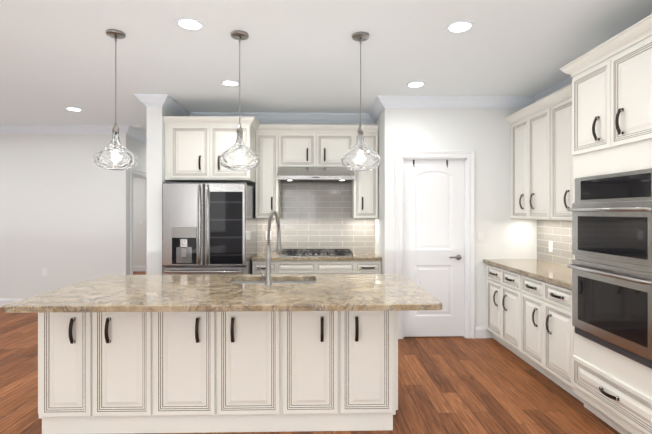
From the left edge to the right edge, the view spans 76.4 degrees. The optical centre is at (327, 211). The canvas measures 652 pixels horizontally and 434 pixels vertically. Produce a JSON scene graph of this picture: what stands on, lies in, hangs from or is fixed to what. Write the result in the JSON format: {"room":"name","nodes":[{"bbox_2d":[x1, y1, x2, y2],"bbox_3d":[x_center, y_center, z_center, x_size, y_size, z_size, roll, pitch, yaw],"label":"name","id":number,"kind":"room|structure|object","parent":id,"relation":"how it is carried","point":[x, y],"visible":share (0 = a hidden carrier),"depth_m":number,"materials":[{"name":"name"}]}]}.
{"room":"kitchen","nodes":[
{"label":"kitchen","id":0,"kind":"room"},
{"bbox_2d":[0,134,129,297],"bbox_3d":[-5.571,0.072,6.320,4.974,2.740,0.120,0,0,-1],"label":"wall","id":1,"kind":"structure","parent":0,"point":[64,210],"depth_m":6.29,"materials":[{"name":"white paint"}]},
{"bbox_2d":[0,298,25,306],"bbox_3d":[-5.561,1.376,6.262,4.989,0.132,0.035,0,0,-1],"label":"baseboard","id":2,"kind":"structure","parent":1,"relation":"attached to","point":[3,301],"depth_m":6.26,"materials":[{"name":"white wood"}]},
{"bbox_2d":[42,268,46,275],"bbox_3d":[-4.306,0.912,6.283,0.072,0.116,0.008,0,0,-1],"label":"electrical outlet","id":3,"kind":"object","parent":1,"relation":"attached to","point":[44,271],"visible":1,"depth_m":6.28,"materials":[{"name":"white plastic"}]},
{"bbox_2d":[0,125,131,135],"bbox_3d":[-5.520,-1.242,6.213,5.072,0.112,0.098,0,0,-1],"label":"crown molding","id":4,"kind":"structure","parent":1,"relation":"attached to","point":[4,129],"depth_m":6.24,"materials":[{"name":"white"}]},
{"bbox_2d":[130,136,146,171],"bbox_3d":[-3.195,0.074,8.580,0.120,2.740,4.290,0,0,-1],"label":"wall","id":5,"kind":"structure","parent":0,"point":[138,148],"depth_m":6.79,"materials":[{"name":"white paint"}]},
{"bbox_2d":[130,168,146,274],"bbox_3d":[-3.145,0.378,6.940,0.144,2.130,0.990,0,0,-1],"label":"door frame","id":6,"kind":"structure","parent":5,"relation":"attached to","point":[137,173],"depth_m":6.50,"materials":[{"name":"white wood"}]},
{"bbox_2d":[132,127,146,142],"bbox_3d":[-3.085,-1.240,8.534,0.098,0.112,4.390,0,0,-1],"label":"crown molding","id":7,"kind":"structure","parent":5,"relation":"attached to","point":[136,133],"depth_m":6.67,"materials":[{"name":"white wood"}]},
{"bbox_2d":[133,177,145,265],"bbox_3d":[-5.718,0.076,10.128,4.854,2.740,0.120,0,0,-1],"label":"wall","id":8,"kind":"structure","parent":0,"point":[139,213],"depth_m":10.09,"materials":[{"name":"white paint"}]},
{"bbox_2d":[133,266,145,270],"bbox_3d":[-5.716,1.380,10.059,4.854,0.132,0.015,0,0,-1],"label":"baseboard","id":9,"kind":"structure","parent":8,"relation":"attached to","point":[135,268],"depth_m":10.08,"materials":[{"name":"white wood"}]},
{"bbox_2d":[147,106,174,274],"bbox_3d":[-2.022,0.074,7.701,0.172,2.740,6.100,0,0,-1],"label":"wall","id":10,"kind":"structure","parent":0,"point":[155,150],"depth_m":4.65,"materials":[{"name":"white paint"}]},
{"bbox_2d":[134,94,155,106],"bbox_3d":[-2.146,-1.241,7.651,0.118,0.112,6.198,0,0,-1],"label":"crown molding","id":11,"kind":"structure","parent":10,"relation":"attached to","point":[147,100],"depth_m":4.59,"materials":[{"name":"white"}]},
{"bbox_2d":[156,94,191,115],"bbox_3d":[-1.825,-1.243,4.967,0.100,0.112,0.818,0,0,-1],"label":"crown molding","id":12,"kind":"structure","parent":10,"relation":"attached to","point":[176,108],"depth_m":4.81,"materials":[{"name":"white"}]},
{"bbox_2d":[0,271,620,433],"bbox_3d":[-2.682,1.470,3.484,10.620,0.060,14.500,0,0,-1],"label":"floor","id":13,"kind":"structure","parent":0,"point":[455,385],"depth_m":3.30,"materials":[{"name":"brown wood"}]},
{"bbox_2d":[162,182,256,274],"bbox_3d":[-1.365,0.553,4.930,0.910,1.775,0.990,0,0,-1],"label":"fridge","id":14,"kind":"object","parent":13,"relation":"on","point":[209,228],"visible":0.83,"depth_m":4.51,"materials":[{"name":"silver metal"}]},
{"bbox_2d":[38,310,401,433],"bbox_3d":[-0.721,1.006,3.114,2.356,0.865,0.949,0,0,-1],"label":"kitchen island","id":15,"kind":"object","parent":13,"relation":"on","point":[268,351],"depth_m":2.69,"materials":[{"name":"white wood"}]},
{"bbox_2d":[2,274,441,313],"bbox_3d":[-0.612,0.555,2.979,2.552,0.036,1.195,0,0,-1],"label":"island countertop","id":16,"kind":"structure","parent":15,"relation":"on","point":[209,293],"depth_m":2.67,"materials":[{"name":"beige stone"}]},
{"bbox_2d":[258,210,281,285],"bbox_3d":[-0.436,0.260,3.135,0.157,0.554,0.258,0,0,-1],"label":"faucet","id":17,"kind":"object","parent":16,"relation":"on","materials":[{"name":"grey metal"}]},
{"bbox_2d":[234,278,313,281],"bbox_3d":[-0.439,0.671,3.283,0.712,0.219,0.349,0,0,-1],"label":"sink","id":18,"kind":"object","parent":16,"relation":"in","point":[235,279],"depth_m":3.45,"materials":[{"name":"grey metal"}]},
{"bbox_2d":[251,249,381,273],"bbox_3d":[-0.138,0.964,5.189,1.545,0.954,0.630,0,0,-1],"label":"base cabinet","id":19,"kind":"object","parent":13,"relation":"on","point":[320,261],"visible":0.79,"depth_m":4.92,"materials":[{"name":"white wood"}]},
{"bbox_2d":[278,249,353,256],"bbox_3d":[-0.151,0.513,5.223,0.910,0.052,0.510,0,0,-1],"label":"cooktop","id":20,"kind":"object","parent":19,"relation":"in","point":[344,252],"depth_m":5.08,"materials":[{"name":"black metal"}]},
{"bbox_2d":[251,252,381,260],"bbox_3d":[-0.138,0.557,5.201,1.545,0.036,0.606,0,0,-1],"label":"countertop","id":21,"kind":"structure","parent":19,"relation":"on","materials":[{"name":"stone"}]},
{"bbox_2d":[483,259,583,402],"bbox_3d":[2.093,0.989,3.906,0.646,0.902,1.669,0,0,-1],"label":"base cabinet","id":22,"kind":"object","parent":13,"relation":"on","point":[528,311],"visible":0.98,"depth_m":3.70,"materials":[{"name":"white wood"}]},
{"bbox_2d":[483,259,571,288],"bbox_3d":[2.103,0.556,3.906,0.626,0.036,1.669,0,0,-1],"label":"countertop","id":23,"kind":"structure","parent":22,"relation":"on","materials":[{"name":"stone"}]},
{"bbox_2d":[560,14,651,433],"bbox_3d":[2.085,0.178,2.689,0.715,2.522,0.893,0,0,-1],"label":"tall cabinet","id":24,"kind":"object","parent":13,"relation":"on","point":[611,264],"visible":1,"depth_m":2.61,"materials":[{"name":"white wood"}]},
{"bbox_2d":[567,168,651,368],"bbox_3d":[1.978,0.319,2.645,0.500,1.130,0.772,0,0,-1],"label":"oven","id":25,"kind":"object","parent":24,"relation":"in","point":[611,266],"depth_m":2.59,"materials":[{"name":"silver metal"}]},
{"bbox_2d":[247,123,374,253],"bbox_3d":[-0.629,0.072,5.563,2.515,2.740,0.120,0,0,-1],"label":"wall","id":26,"kind":"structure","parent":0,"point":[251,185],"depth_m":5.51,"materials":[{"name":"white paint"}]},
{"bbox_2d":[163,116,254,183],"bbox_3d":[-1.389,-0.725,5.105,0.970,0.711,0.758,0,0,-1],"label":"upper cabinet","id":27,"kind":"object","parent":26,"relation":"attached to","point":[196,147],"depth_m":4.73,"materials":[{"name":"white wood"}]},
{"bbox_2d":[255,124,280,217],"bbox_3d":[-0.765,-0.502,5.320,0.286,1.156,0.341,0,0,-1],"label":"upper cabinet","id":28,"kind":"object","parent":26,"relation":"attached to","point":[267,189],"depth_m":5.15,"materials":[{"name":"white wood"}]},
{"bbox_2d":[192,112,367,122],"bbox_3d":[-0.627,-1.243,5.455,2.515,0.112,0.098,0,0,-1],"label":"crown molding","id":29,"kind":"structure","parent":26,"relation":"attached to","point":[261,117],"depth_m":5.45,"materials":[{"name":"white wood"}]},
{"bbox_2d":[254,182,374,252],"bbox_3d":[-0.179,-0.009,5.509,1.614,1.098,0.008,0,0,-1],"label":"wall tile","id":30,"kind":"structure","parent":26,"relation":"attached to","point":[316,215],"depth_m":5.51,"materials":[{"name":"beige tile"}]},
{"bbox_2d":[275,124,354,183],"bbox_3d":[-0.150,-0.737,5.252,0.941,0.686,0.506,0,0,-1],"label":"upper cabinet","id":31,"kind":"object","parent":26,"relation":"attached to","point":[303,153],"depth_m":5.16,"materials":[{"name":"white wood"}]},
{"bbox_2d":[277,167,354,182],"bbox_3d":[-0.150,-0.472,5.251,0.933,0.166,0.508,0,0,-1],"label":"hood","id":32,"kind":"object","parent":31,"relation":"attached to","point":[284,174],"depth_m":5.05,"materials":[{"name":"silver metal"}]},
{"bbox_2d":[351,125,378,217],"bbox_3d":[0.471,-0.502,5.349,0.305,1.156,0.341,0,0,-1],"label":"upper cabinet","id":33,"kind":"object","parent":26,"relation":"attached to","point":[365,184],"depth_m":5.18,"materials":[{"name":"white wood"}]},
{"bbox_2d":[0,0,651,132],"bbox_3d":[-2.682,-1.330,3.486,10.620,0.060,14.500,0,0,-1],"label":"ceiling","id":34,"kind":"structure","parent":0,"point":[57,57],"depth_m":3.37,"materials":[{"name":"white paint"}]},
{"bbox_2d":[65,107,82,111],"bbox_3d":[-3.208,-1.295,5.230,0.198,0.006,0.198,0,0,-1],"label":"recessed light","id":35,"kind":"object","parent":34,"relation":"in","point":[73,109],"visible":0.98,"depth_m":5.23,"materials":[{"name":"white"}]},
{"bbox_2d":[93,29,137,169],"bbox_3d":[-1.541,-0.804,3.006,0.292,0.992,0.292,0,0,-1],"label":"pendant light","id":36,"kind":"object","parent":34,"relation":"hanging from","point":[115,154],"visible":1,"depth_m":2.94,"materials":[{"name":"clear glass"}]},
{"bbox_2d":[175,18,204,30],"bbox_3d":[-0.956,-1.297,2.866,0.198,0.006,0.198,0,0,-1],"label":"recessed light","id":37,"kind":"object","parent":34,"relation":"in","point":[190,24],"visible":1,"depth_m":2.87,"materials":[{"name":"white"}]},
{"bbox_2d":[220,80,238,86],"bbox_3d":[-0.983,-1.296,4.175,0.198,0.006,0.198,0,0,-1],"label":"recessed light","id":38,"kind":"object","parent":34,"relation":"in","point":[230,83],"visible":0.96,"depth_m":4.18,"materials":[{"name":"white"}]},
{"bbox_2d":[219,30,259,170],"bbox_3d":[-0.645,-0.804,3.026,0.292,0.992,0.292,0,0,-1],"label":"pendant light","id":39,"kind":"object","parent":34,"relation":"hanging from","point":[239,155],"visible":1,"depth_m":2.96,"materials":[{"name":"clear glass"}]},
{"bbox_2d":[341,32,380,170],"bbox_3d":[0.241,-0.804,3.047,0.292,0.992,0.292,0,0,-1],"label":"pendant light","id":40,"kind":"object","parent":34,"relation":"hanging from","point":[360,155],"visible":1,"depth_m":2.97,"materials":[{"name":"clear glass"}]},
{"bbox_2d":[406,82,425,87],"bbox_3d":[0.896,-1.296,4.218,0.198,0.006,0.198,0,0,-1],"label":"recessed light","id":41,"kind":"object","parent":34,"relation":"in","point":[415,84],"visible":1,"depth_m":4.21,"materials":[{"name":"white"}]},
{"bbox_2d":[445,21,474,33],"bbox_3d":[0.928,-1.297,2.909,0.198,0.006,0.198,0,0,-1],"label":"recessed light","id":42,"kind":"object","parent":34,"relation":"in","point":[457,27],"visible":1,"depth_m":2.91,"materials":[{"name":"white"}]},
{"bbox_2d":[375,111,382,273],"bbox_3d":[0.698,0.071,5.178,0.120,2.740,0.690,0,0,-1],"label":"wall","id":43,"kind":"structure","parent":0,"point":[378,221],"depth_m":5.04,"materials":[{"name":"white paint"}]},
{"bbox_2d":[368,99,383,122],"bbox_3d":[0.591,-1.243,5.072,0.098,0.112,0.720,0,0,-1],"label":"crown molding","id":44,"kind":"structure","parent":43,"relation":"attached to","point":[374,113],"depth_m":5.21,"materials":[{"name":"white wood"}]},
{"bbox_2d":[383,108,536,337],"bbox_3d":[1.623,0.071,4.792,1.953,2.740,0.115,0,0,-1],"label":"wall","id":45,"kind":"structure","parent":0,"point":[484,133],"depth_m":4.74,"materials":[{"name":"white paint"}]},
{"bbox_2d":[404,160,463,336],"bbox_3d":[1.212,0.414,4.747,0.717,2.030,0.087,0,0,-1],"label":"pantry door","id":46,"kind":"structure","parent":45,"relation":"in","point":[434,228],"depth_m":4.76,"materials":[{"name":"white wood"}]},
{"bbox_2d":[395,150,474,338],"bbox_3d":[1.216,0.368,4.770,0.917,2.145,0.139,0,0,-1],"label":"door frame","id":47,"kind":"structure","parent":45,"relation":"attached to","point":[466,156],"depth_m":4.71,"materials":[{"name":"white wood"}]},
{"bbox_2d":[376,95,531,108],"bbox_3d":[1.426,-1.243,4.681,1.751,0.112,0.098,0,0,-1],"label":"crown molding","id":48,"kind":"structure","parent":45,"relation":"attached to","point":[510,102],"depth_m":4.68,"materials":[{"name":"white"}]},
{"bbox_2d":[478,232,483,241],"bbox_3d":[1.748,0.283,4.732,0.072,0.116,0.008,0,0,-1],"label":"light switch","id":49,"kind":"object","parent":45,"relation":"attached to","point":[480,236],"visible":1,"depth_m":4.73,"materials":[{"name":"white plastic"}]},
{"bbox_2d":[532,76,573,103],"bbox_3d":[2.385,-1.244,3.500,0.098,0.112,2.504,0,0,-1],"label":"crown molding","id":50,"kind":"structure","parent":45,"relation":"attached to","point":[568,81],"depth_m":4.30,"materials":[{"name":"white"}]},
{"bbox_3d":[2.531,0.070,3.502,0.195,2.740,2.504,0,0,-1],"label":"wall","id":51,"kind":"structure","parent":0,"visible":0},
{"bbox_2d":[505,84,573,220],"bbox_3d":[2.229,-0.503,3.910,0.372,1.157,1.669,0,0,-1],"label":"upper cabinet","id":52,"kind":"object","parent":51,"relation":"attached to","point":[541,172],"visible":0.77,"depth_m":4.01,"materials":[{"name":"white wood"}]},
{"bbox_2d":[537,220,573,264],"bbox_3d":[2.420,0.289,3.915,0.008,0.498,1.671,0,0,-1],"label":"wall tile","id":53,"kind":"structure","parent":51,"relation":"attached to","point":[558,233],"depth_m":4.38,"materials":[{"name":"beige tile"}]},
{"bbox_2d":[549,241,552,251],"bbox_3d":[2.399,0.373,4.461,0.008,0.116,0.072,0,0,-1],"label":"outlet","id":54,"kind":"object","parent":53,"relation":"attached to","point":[550,246],"visible":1,"depth_m":4.45,"materials":[{"name":"white plastic"}]}
]}

